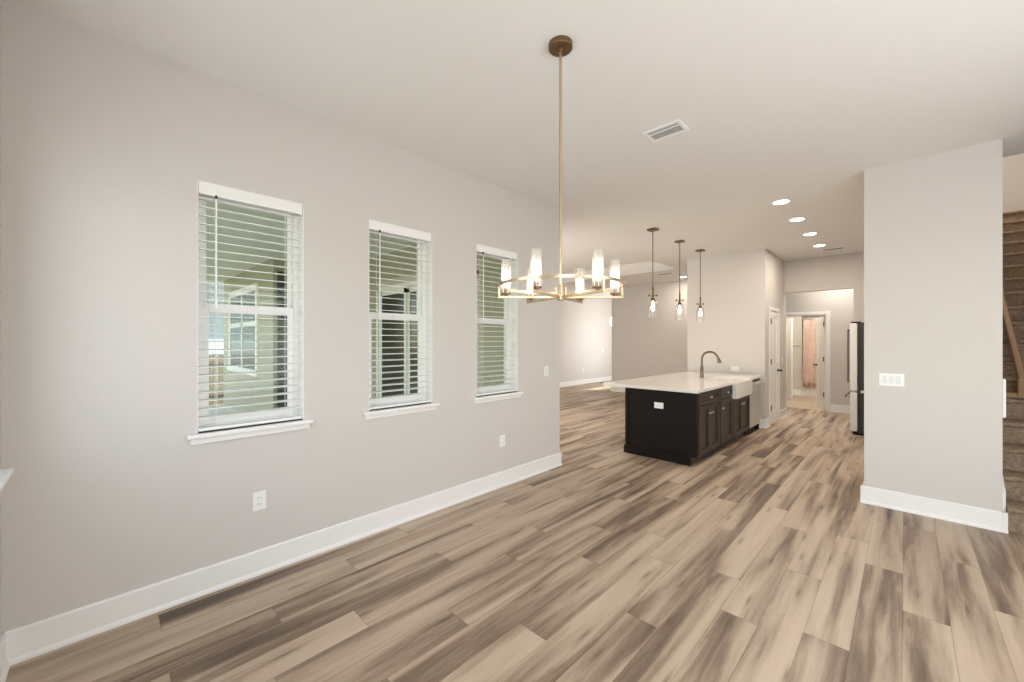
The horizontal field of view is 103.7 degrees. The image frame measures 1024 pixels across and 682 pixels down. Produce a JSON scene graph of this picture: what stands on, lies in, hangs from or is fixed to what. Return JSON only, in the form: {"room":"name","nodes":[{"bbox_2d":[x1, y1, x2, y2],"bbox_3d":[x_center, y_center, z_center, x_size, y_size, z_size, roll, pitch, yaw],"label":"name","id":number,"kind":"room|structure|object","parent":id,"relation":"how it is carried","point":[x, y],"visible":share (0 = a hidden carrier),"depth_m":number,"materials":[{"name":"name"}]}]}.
{"room":"dining room","nodes":[
{"label":"dining room","id":0,"kind":"room"},
{"bbox_2d":[0,0,1,635],"bbox_3d":[-0.726,-0.045,0.137,4.730,3.090,0.180,0,0,44],"label":"wall","id":1,"kind":"structure","parent":0,"point":[0,0],"depth_m":1.83,"materials":[{"name":"grey paint"}]},
{"bbox_2d":[0,632,9,681],"bbox_3d":[-1.280,1.423,0.822,2.980,0.155,0.027,0,0,44],"label":"baseboard","id":2,"kind":"structure","parent":1,"relation":"attached to","point":[4,665],"depth_m":1.80,"materials":[{"name":"white paint"}]},
{"bbox_2d":[0,468,13,491],"bbox_3d":[-1.659,-0.172,1.103,1.579,1.557,0.218,0,0,44],"label":"window","id":3,"kind":"structure","parent":1,"relation":"in","point":[5,474],"depth_m":1.63,"materials":[{"name":"white plastic"}]},
{"bbox_2d":[209,404,238,414],"bbox_3d":[-5.370,1.650,5.565,9.140,0.140,6.450,0,0,44],"label":"floor","id":4,"kind":"structure","parent":0,"point":[219,410],"depth_m":9.14,"materials":[{"name":"concrete"}]},
{"bbox_2d":[224,257,286,411],"bbox_3d":[-5.309,0.050,9.111,4.170,3.100,1.292,0,0,44],"label":"wall","id":5,"kind":"structure","parent":0,"point":[254,275],"depth_m":7.72,"materials":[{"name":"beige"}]},
{"bbox_2d":[227,283,258,376],"bbox_3d":[-5.840,-0.225,8.688,2.520,1.830,0.080,0,0,44],"label":"window","id":6,"kind":"structure","parent":5,"relation":"in","point":[247,320],"depth_m":8.50,"materials":[{"name":"white plastic"}]},
{"bbox_2d":[277,271,286,407],"bbox_3d":[-3.796,0.155,7.654,0.030,2.810,1.200,0,0,44],"label":"door","id":7,"kind":"structure","parent":5,"relation":"in","point":[280,300],"depth_m":7.26,"materials":[{"name":"grey"}]},
{"bbox_2d":[2,0,559,631],"bbox_3d":[-1.017,-0.045,3.351,0.180,3.090,4.370,0,0,44],"label":"wall","id":8,"kind":"structure","parent":0,"point":[107,142],"depth_m":2.28,"materials":[{"name":"grey paint"}]},
{"bbox_2d":[187,180,312,444],"bbox_3d":[-1.697,-0.172,2.624,0.225,1.557,0.685,0,0,44],"label":"window","id":9,"kind":"structure","parent":8,"relation":"in","point":[208,437],"depth_m":2.65,"materials":[{"name":"white plastic"}]},
{"bbox_2d":[198,181,301,431],"bbox_3d":[-1.672,-0.204,2.600,0.079,1.487,0.573,0,0,44],"label":"window blind","id":10,"kind":"object","parent":9,"relation":"attached to","point":[204,188],"visible":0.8,"depth_m":2.55,"materials":[{"name":"white plastic"}]},
{"bbox_2d":[253,490,265,510],"bbox_3d":[-1.627,1.030,2.592,0.008,0.118,0.075,0,0,44],"label":"wall outlet","id":11,"kind":"object","parent":8,"relation":"attached to","point":[259,498],"visible":1,"depth_m":2.59,"materials":[{"name":"white plastic"}]},
{"bbox_2d":[3,453,561,665],"bbox_3d":[-0.875,1.423,3.348,0.027,0.155,4.205,0,0,44],"label":"baseboard","id":12,"kind":"structure","parent":8,"relation":"attached to","point":[25,642],"depth_m":2.45,"materials":[{"name":"white paint"}]},
{"bbox_2d":[363,219,439,419],"bbox_3d":[-0.956,-0.172,3.382,0.225,1.557,0.685,0,0,44],"label":"window","id":13,"kind":"structure","parent":8,"relation":"in","point":[425,329],"depth_m":3.54,"materials":[{"name":"white plastic"}]},
{"bbox_2d":[369,220,430,409],"bbox_3d":[-0.931,-0.204,3.358,0.079,1.487,0.573,0,0,44],"label":"window blind","id":14,"kind":"object","parent":13,"relation":"attached to","point":[373,225],"visible":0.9,"depth_m":3.34,"materials":[{"name":"white plastic"}]},
{"bbox_2d":[473,243,523,403],"bbox_3d":[-0.190,-0.172,4.165,0.225,1.557,0.685,0,0,44],"label":"window","id":15,"kind":"structure","parent":8,"relation":"in","point":[509,330],"depth_m":4.34,"materials":[{"name":"white plastic"}]},
{"bbox_2d":[477,244,516,395],"bbox_3d":[-0.166,-0.204,4.141,0.079,1.487,0.573,0,0,44],"label":"window blind","id":16,"kind":"object","parent":15,"relation":"attached to","point":[480,248],"visible":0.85,"depth_m":4.11,"materials":[{"name":"white plastic"}]},
{"bbox_2d":[500,435,504,446],"bbox_3d":[-0.099,1.032,4.155,0.008,0.118,0.075,0,0,44],"label":"wall outlet","id":17,"kind":"object","parent":8,"relation":"attached to","point":[502,437],"visible":1,"depth_m":4.15,"materials":[{"name":"white plastic"}]},
{"bbox_2d":[544,366,547,375],"bbox_3d":[0.400,0.350,4.665,0.010,0.118,0.075,0,0,44],"label":"light switch","id":18,"kind":"object","parent":8,"relation":"attached to","point":[545,367],"visible":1,"depth_m":4.65,"materials":[{"name":"white plastic"}]},
{"bbox_2d":[206,201,416,281],"bbox_3d":[-5.370,-1.600,5.565,9.140,0.200,6.450,0,0,44],"label":"ceiling","id":19,"kind":"structure","parent":0,"point":[210,254],"depth_m":6.06,"materials":[{"name":"white paint"}]},
{"bbox_2d":[369,245,503,397],"bbox_3d":[-1.507,-0.005,6.584,5.040,3.170,0.432,0,0,44],"label":"wall","id":20,"kind":"structure","parent":0,"point":[496,315],"depth_m":5.18,"materials":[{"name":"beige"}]},
{"bbox_2d":[376,270,478,396],"bbox_3d":[-1.396,0.305,6.218,2.750,2.490,0.100,0,0,44],"label":"door","id":21,"kind":"structure","parent":20,"relation":"in","point":[384,328],"depth_m":6.69,"materials":[{"name":"white plastic"}]},
{"bbox_2d":[6,380,1023,681],"bbox_3d":[2.886,1.560,7.458,10.100,0.120,15.700,0,0,44],"label":"floor","id":22,"kind":"structure","parent":0,"point":[761,558],"depth_m":2.41,"materials":[{"name":"brown wood"}]},
{"bbox_2d":[691,389,719,464],"bbox_3d":[2.269,1.062,5.271,0.675,0.875,0.779,0,0,44],"label":"base cabinet","id":23,"kind":"object","parent":22,"relation":"on","point":[708,405],"visible":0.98,"depth_m":5.03,"materials":[{"name":"brown wood"}]},
{"bbox_2d":[624,387,696,465],"bbox_3d":[1.857,1.062,5.107,0.947,0.875,0.030,0,0,44],"label":"island end panel","id":24,"kind":"object","parent":23,"relation":"attached to","point":[669,433],"visible":1,"depth_m":5.07,"materials":[{"name":"brown wood"}]},
{"bbox_2d":[654,402,662,408],"bbox_3d":[1.863,0.818,5.103,0.118,0.075,0.008,0,0,44],"label":"wall outlet","id":25,"kind":"object","parent":24,"relation":"attached to","point":[656,404],"visible":1,"depth_m":5.10,"materials":[{"name":"white plastic"}]},
{"bbox_2d":[603,371,760,393],"bbox_3d":[2.757,0.604,6.237,1.282,0.038,2.925,0,0,44],"label":"countertop","id":26,"kind":"structure","parent":23,"relation":"on","point":[686,382],"depth_m":5.67,"materials":[{"name":"stone"}]},
{"bbox_2d":[700,351,721,377],"bbox_3d":[3.134,0.370,6.358,0.335,0.430,0.098,0,0,44],"label":"kitchen faucet","id":27,"kind":"object","parent":26,"relation":"on","point":[706,352],"visible":1,"depth_m":6.43,"materials":[{"name":"silver metal"}]},
{"bbox_2d":[704,377,751,398],"bbox_3d":[3.296,0.712,6.183,0.520,0.233,0.800,0,0,44],"label":"farmhouse sink","id":28,"kind":"object","parent":26,"relation":"in","point":[742,387],"visible":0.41,"depth_m":6.05,"materials":[{"name":"white ceramic"}]},
{"bbox_2d":[713,385,732,451],"bbox_3d":[2.739,1.062,5.752,0.675,0.875,0.555,0,0,44],"label":"base cabinet","id":29,"kind":"object","parent":22,"relation":"on","point":[726,401],"visible":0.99,"depth_m":5.56,"materials":[{"name":"brown wood"}]},
{"bbox_2d":[726,395,749,444],"bbox_3d":[3.242,1.167,6.267,0.675,0.665,0.875,0,0,44],"label":"base cabinet","id":30,"kind":"object","parent":22,"relation":"on","point":[741,406],"visible":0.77,"depth_m":6.04,"materials":[{"name":"brown wood"}]},
{"bbox_2d":[744,378,764,434],"bbox_3d":[3.788,1.063,6.775,0.704,0.873,0.595,0,0,44],"label":"dishwasher","id":31,"kind":"object","parent":22,"relation":"on","point":[755,396],"visible":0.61,"depth_m":6.59,"materials":[{"name":"grey metal"}]},
{"bbox_2d":[802,387,815,396],"bbox_3d":[8.721,1.290,10.802,1.410,0.420,0.740,0,0,44],"label":"bathtub","id":32,"kind":"object","parent":22,"relation":"on","point":[806,391],"visible":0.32,"depth_m":10.91,"materials":[{"name":"white ceramic"}]},
{"bbox_2d":[845,321,863,435],"bbox_3d":[6.024,0.595,6.510,0.925,1.810,0.928,0,0,44],"label":"refrigerator","id":33,"kind":"object","parent":22,"relation":"on","point":[856,330],"visible":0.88,"depth_m":6.42,"materials":[{"name":"grey metal"}]},
{"bbox_2d":[1003,210,1023,533],"bbox_3d":[6.292,-0.265,4.885,1.067,3.530,5.818,0,0,44],"label":"carpeted staircase","id":34,"kind":"structure","parent":22,"relation":"on","point":[1013,221],"depth_m":4.13,"materials":[{"name":"brown carpet"}]},
{"bbox_2d":[1003,292,1023,398],"bbox_3d":[6.154,-0.709,4.740,1.025,2.508,3.243,0,0,44],"label":"stair railing","id":35,"kind":"object","parent":34,"relation":"on","point":[1017,360],"visible":0.44,"depth_m":4.03,"materials":[{"name":"brown wood"}]},
{"bbox_2d":[13,0,1023,295],"bbox_3d":[2.886,-1.650,7.458,10.100,0.120,15.700,0,0,44],"label":"ceiling","id":36,"kind":"structure","parent":0,"point":[794,100],"depth_m":2.56,"materials":[{"name":"white paint"}]},
{"bbox_2d":[498,35,624,302],"bbox_3d":[0.260,-0.902,2.153,0.668,1.375,0.668,0,0,44],"label":"chandelier","id":37,"kind":"object","parent":36,"relation":"hanging from","point":[560,46],"visible":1,"depth_m":2.15,"materials":[{"name":"brown metal"}]},
{"bbox_2d":[647,227,658,310],"bbox_3d":[2.000,-0.963,5.708,0.130,1.255,0.130,0,0,44],"label":"pendant light","id":38,"kind":"object","parent":36,"relation":"hanging from","point":[652,230],"visible":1,"depth_m":5.70,"materials":[{"name":"brown metal"}]},
{"bbox_2d":[642,119,688,142],"bbox_3d":[1.163,-1.585,3.044,0.282,0.010,0.190,0,0,44],"label":"ceiling vent","id":39,"kind":"object","parent":36,"relation":"in","point":[676,127],"visible":1,"depth_m":3.03,"materials":[{"name":"white plastic"}]},
{"bbox_2d":[674,240,684,313],"bbox_3d":[2.664,-0.963,6.388,0.130,1.255,0.130,0,0,44],"label":"pendant light","id":40,"kind":"object","parent":36,"relation":"hanging from","point":[677,241],"visible":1,"depth_m":6.38,"materials":[{"name":"brown"}]},
{"bbox_2d":[695,249,704,316],"bbox_3d":[3.293,-0.963,7.031,0.130,1.255,0.130,0,0,44],"label":"pendant light","id":41,"kind":"object","parent":36,"relation":"hanging from","point":[699,250],"visible":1,"depth_m":7.03,"materials":[{"name":"white"}]},
{"bbox_2d":[771,199,790,204],"bbox_3d":[3.079,-1.587,4.597,0.192,0.006,0.192,0,0,44],"label":"recessed light","id":42,"kind":"object","parent":36,"relation":"in","point":[782,201],"visible":1,"depth_m":4.60,"materials":[{"name":"white plastic"}]},
{"bbox_2d":[788,217,805,221],"bbox_3d":[3.731,-1.587,5.261,0.192,0.006,0.192,0,0,44],"label":"recessed light","id":43,"kind":"object","parent":36,"relation":"in","point":[798,218],"visible":1,"depth_m":5.25,"materials":[{"name":"white plastic"}]},
{"bbox_2d":[802,232,817,235],"bbox_3d":[4.430,-1.587,5.976,0.192,0.006,0.192,0,0,44],"label":"recessed light","id":44,"kind":"object","parent":36,"relation":"in","point":[811,233],"visible":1,"depth_m":5.98,"materials":[{"name":"white plastic"}]},
{"bbox_2d":[812,244,826,246],"bbox_3d":[5.116,-1.587,6.690,0.192,0.006,0.192,0,0,44],"label":"recessed light","id":45,"kind":"object","parent":36,"relation":"in","point":[818,245],"visible":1,"depth_m":6.68,"materials":[{"name":"white plastic"}]},
{"bbox_2d":[821,246,845,250],"bbox_3d":[5.526,-1.585,6.918,0.330,0.010,0.140,0,0,44],"label":"ceiling vent","id":46,"kind":"object","parent":36,"relation":"in","point":[844,246],"visible":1,"depth_m":6.89,"materials":[{"name":"white plastic"}]},
{"bbox_2d":[560,294,611,381],"bbox_3d":[0.859,-0.045,12.495,0.160,3.090,11.330,0,0,44],"label":"wall","id":47,"kind":"structure","parent":0,"point":[585,328],"depth_m":14.10,"materials":[{"name":"grey paint"}]},
{"bbox_2d":[560,376,611,386],"bbox_3d":[0.856,1.423,12.358,0.027,0.155,11.130,0,0,44],"label":"baseboard","id":48,"kind":"structure","parent":47,"relation":"attached to","point":[593,380],"depth_m":14.08,"materials":[{"name":"white paint"}]},
{"bbox_2d":[562,261,662,278],"bbox_3d":[1.906,-1.830,9.667,3.810,0.240,1.430,0,0,44],"label":"ceiling","id":49,"kind":"structure","parent":0,"point":[648,263],"depth_m":9.77,"materials":[{"name":"white paint"}]},
{"bbox_2d":[612,280,686,380],"bbox_3d":[4.240,-0.045,10.889,3.360,3.090,0.180,0,0,44],"label":"wall","id":50,"kind":"structure","parent":0,"point":[646,342],"depth_m":11.19,"materials":[{"name":"grey paint"}]},
{"bbox_2d":[611,386,624,392],"bbox_3d":[4.114,1.423,10.867,3.250,0.155,0.027,0,0,44],"label":"baseboard","id":51,"kind":"structure","parent":50,"relation":"attached to","point":[613,388],"depth_m":11.84,"materials":[{"name":"white paint"}]},
{"bbox_2d":[687,249,785,418],"bbox_3d":[4.817,-0.045,8.325,1.310,3.090,2.680,0,0,44],"label":"wall","id":52,"kind":"structure","parent":0,"point":[732,324],"depth_m":7.32,"materials":[{"name":"grey paint"}]},
{"bbox_2d":[731,366,738,370],"bbox_3d":[4.013,0.500,7.231,0.125,0.078,0.008,0,0,44],"label":"wall outlet","id":53,"kind":"object","parent":52,"relation":"attached to","point":[732,368],"visible":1,"depth_m":7.23,"materials":[{"name":"white plastic"}]},
{"bbox_2d":[759,419,765,428],"bbox_3d":[3.871,1.423,7.357,1.350,0.155,0.027,0,0,44],"label":"baseboard","id":54,"kind":"structure","parent":52,"relation":"attached to","point":[762,421],"depth_m":6.92,"materials":[{"name":"white paint"}]},
{"bbox_2d":[765,417,769,428],"bbox_3d":[4.442,1.423,6.985,0.027,0.155,0.280,0,0,44],"label":"baseboard","id":55,"kind":"structure","parent":52,"relation":"attached to","point":[767,420],"depth_m":6.97,"materials":[{"name":"white paint"}]},
{"bbox_2d":[769,306,779,425],"bbox_3d":[4.780,0.443,7.424,0.136,2.115,0.790,0,0,44],"label":"trim","id":56,"kind":"structure","parent":52,"relation":"attached to","point":[773,309],"depth_m":7.29,"materials":[{"name":"white paint"}]},
{"bbox_2d":[771,311,781,423],"bbox_3d":[4.806,0.480,7.390,0.167,2.020,0.643,0,0,44],"label":"door","id":57,"kind":"structure","parent":52,"relation":"in","point":[774,316],"depth_m":7.40,"materials":[{"name":"white paint"}]},
{"bbox_2d":[780,408,786,419],"bbox_3d":[5.330,1.423,7.893,0.027,0.155,0.620,0,0,44],"label":"baseboard","id":58,"kind":"structure","parent":52,"relation":"attached to","point":[783,413],"depth_m":7.89,"materials":[{"name":"white paint"}]},
{"bbox_2d":[786,316,802,389],"bbox_3d":[7.860,-0.045,11.280,0.470,3.090,0.120,0,0,44],"label":"wall","id":59,"kind":"structure","parent":0,"point":[797,320],"depth_m":11.14,"materials":[{"name":"beige paint"}]},
{"bbox_2d":[793,389,801,395],"bbox_3d":[7.808,1.423,11.227,0.470,0.155,0.027,0,0,44],"label":"baseboard","id":60,"kind":"structure","parent":59,"relation":"attached to","point":[795,391],"depth_m":11.13,"materials":[{"name":"white paint"}]},
{"bbox_2d":[806,315,825,319],"bbox_3d":[9.021,-0.045,11.109,1.430,3.090,0.100,0,0,44],"label":"wall","id":61,"kind":"structure","parent":0,"point":[821,315],"depth_m":11.45,"materials":[{"name":"beige paint"}]},
{"bbox_2d":[784,252,863,321],"bbox_3d":[6.243,-0.045,7.308,2.150,3.090,0.140,0,0,44],"label":"wall","id":62,"kind":"structure","parent":0,"point":[844,271],"depth_m":7.51,"materials":[{"name":"grey paint"}]},
{"bbox_2d":[786,153,1023,410],"bbox_3d":[7.159,-1.450,8.245,4.530,5.900,0.120,0,0,44],"label":"wall","id":63,"kind":"structure","parent":0,"point":[840,303],"depth_m":8.42,"materials":[{"name":"grey paint"}]},
{"bbox_2d":[786,311,829,411],"bbox_3d":[6.486,0.432,8.891,0.885,2.135,0.136,0,0,44],"label":"trim","id":64,"kind":"structure","parent":63,"relation":"attached to","point":[827,313],"depth_m":8.56,"materials":[{"name":"white paint"}]},
{"bbox_2d":[813,316,825,409],"bbox_3d":[6.947,0.480,8.999,0.169,2.020,0.731,0,0,23],"label":"door","id":65,"kind":"structure","parent":63,"relation":"in","point":[820,364],"depth_m":8.92,"materials":[{"name":"white paint"}]},
{"bbox_2d":[830,404,849,413],"bbox_3d":[7.318,1.423,7.986,1.560,0.155,0.027,0,0,44],"label":"baseboard","id":66,"kind":"structure","parent":63,"relation":"attached to","point":[834,408],"depth_m":8.42,"materials":[{"name":"white paint"}]},
{"bbox_2d":[860,139,1007,533],"bbox_3d":[3.606,-0.045,3.490,0.872,3.090,0.167,0,0,44],"label":"wall","id":67,"kind":"structure","parent":0,"point":[933,224],"depth_m":3.41,"materials":[{"name":"grey paint"}]},
{"bbox_2d":[862,482,863,499],"bbox_3d":[3.305,1.423,3.789,0.027,0.155,0.160,0,0,44],"label":"baseboard","id":68,"kind":"structure","parent":67,"relation":"attached to","point":[863,482],"depth_m":3.73,"materials":[{"name":"white paint"}]},
{"bbox_2d":[879,373,903,386],"bbox_3d":[3.402,0.348,3.604,0.165,0.114,0.010,0,0,44],"label":"light switch","id":69,"kind":"object","parent":67,"relation":"attached to","point":[885,379],"visible":1,"depth_m":3.60,"materials":[{"name":"white plastic"}]},
{"bbox_2d":[889,376,893,383],"bbox_3d":[3.400,0.348,3.602,0.032,0.066,0.004,0,0,44],"label":"rocker switch","id":70,"kind":"object","parent":69,"relation":"attached to","point":[891,378],"depth_m":3.60,"materials":[{"name":"white plastic"}]},
{"bbox_2d":[896,376,900,383],"bbox_3d":[3.431,0.348,3.572,0.032,0.066,0.004,0,0,44],"label":"rocker switch","id":71,"kind":"object","parent":69,"relation":"attached to","point":[898,378],"depth_m":3.57,"materials":[{"name":"white plastic"}]},
{"bbox_2d":[1003,379,1005,417],"bbox_3d":[3.890,0.453,3.179,0.018,0.305,0.055,0,0,44],"label":"trim","id":72,"kind":"structure","parent":67,"relation":"attached to","point":[1004,380],"depth_m":3.16,"materials":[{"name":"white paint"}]},
{"bbox_2d":[1003,511,1005,529],"bbox_3d":[3.877,1.423,3.161,0.027,0.155,0.060,0,0,44],"label":"baseboard","id":73,"kind":"structure","parent":67,"relation":"attached to","point":[1004,514],"depth_m":3.14,"materials":[{"name":"white paint"}]},
{"bbox_3d":[8.436,-0.045,9.416,0.100,3.090,3.340,0,0,44],"label":"wall","id":74,"kind":"structure","parent":0,"visible":0},
{"bbox_3d":[8.441,-0.610,10.515,1.420,0.025,0.025,0,0,44],"label":"shower rod","id":75,"kind":"object","parent":74,"relation":"attached to","visible":0},
{"bbox_2d":[802,319,815,387],"bbox_3d":[8.288,0.335,10.615,1.022,1.830,0.085,0,0,44],"label":"shower curtain","id":76,"kind":"object","parent":75,"relation":"hanging from","point":[809,326],"visible":0.28,"depth_m":10.88,"materials":[{"name":"pink fabric"}]},
{"bbox_3d":[6.999,-0.045,10.821,0.120,3.090,3.340,0,0,44],"label":"wall","id":77,"kind":"structure","parent":0,"visible":0},
{"bbox_2d":[786,318,792,399],"bbox_3d":[7.176,0.455,10.550,0.167,2.070,0.660,0,0,9],"label":"door","id":78,"kind":"structure","parent":77,"relation":"in","point":[789,322],"depth_m":10.31,"materials":[{"name":"white paint"}]},
{"label":"outside","id":79,"kind":"structure","parent":0,"visible":0},
{"bbox_3d":[-8.263,1.975,11.574,52.000,0.250,55.000,0,0,44],"label":"ground","id":80,"kind":"structure","parent":79,"visible":0},
{"bbox_2d":[206,280,223,386],"bbox_3d":[-12.951,-0.750,19.654,7.200,5.300,19.200,0,0,44],"label":"house","id":81,"kind":"structure","parent":80,"relation":"on","point":[210,296],"depth_m":16.35,"materials":[{"name":"white"}]},
{"bbox_2d":[209,354,223,404],"bbox_3d":[-8.027,1.115,12.060,0.060,1.490,12.025,0,0,44],"label":"privacy fence","id":82,"kind":"object","parent":80,"relation":"on","point":[215,370],"visible":0.04,"depth_m":11.58,"materials":[{"name":"brown wood"}]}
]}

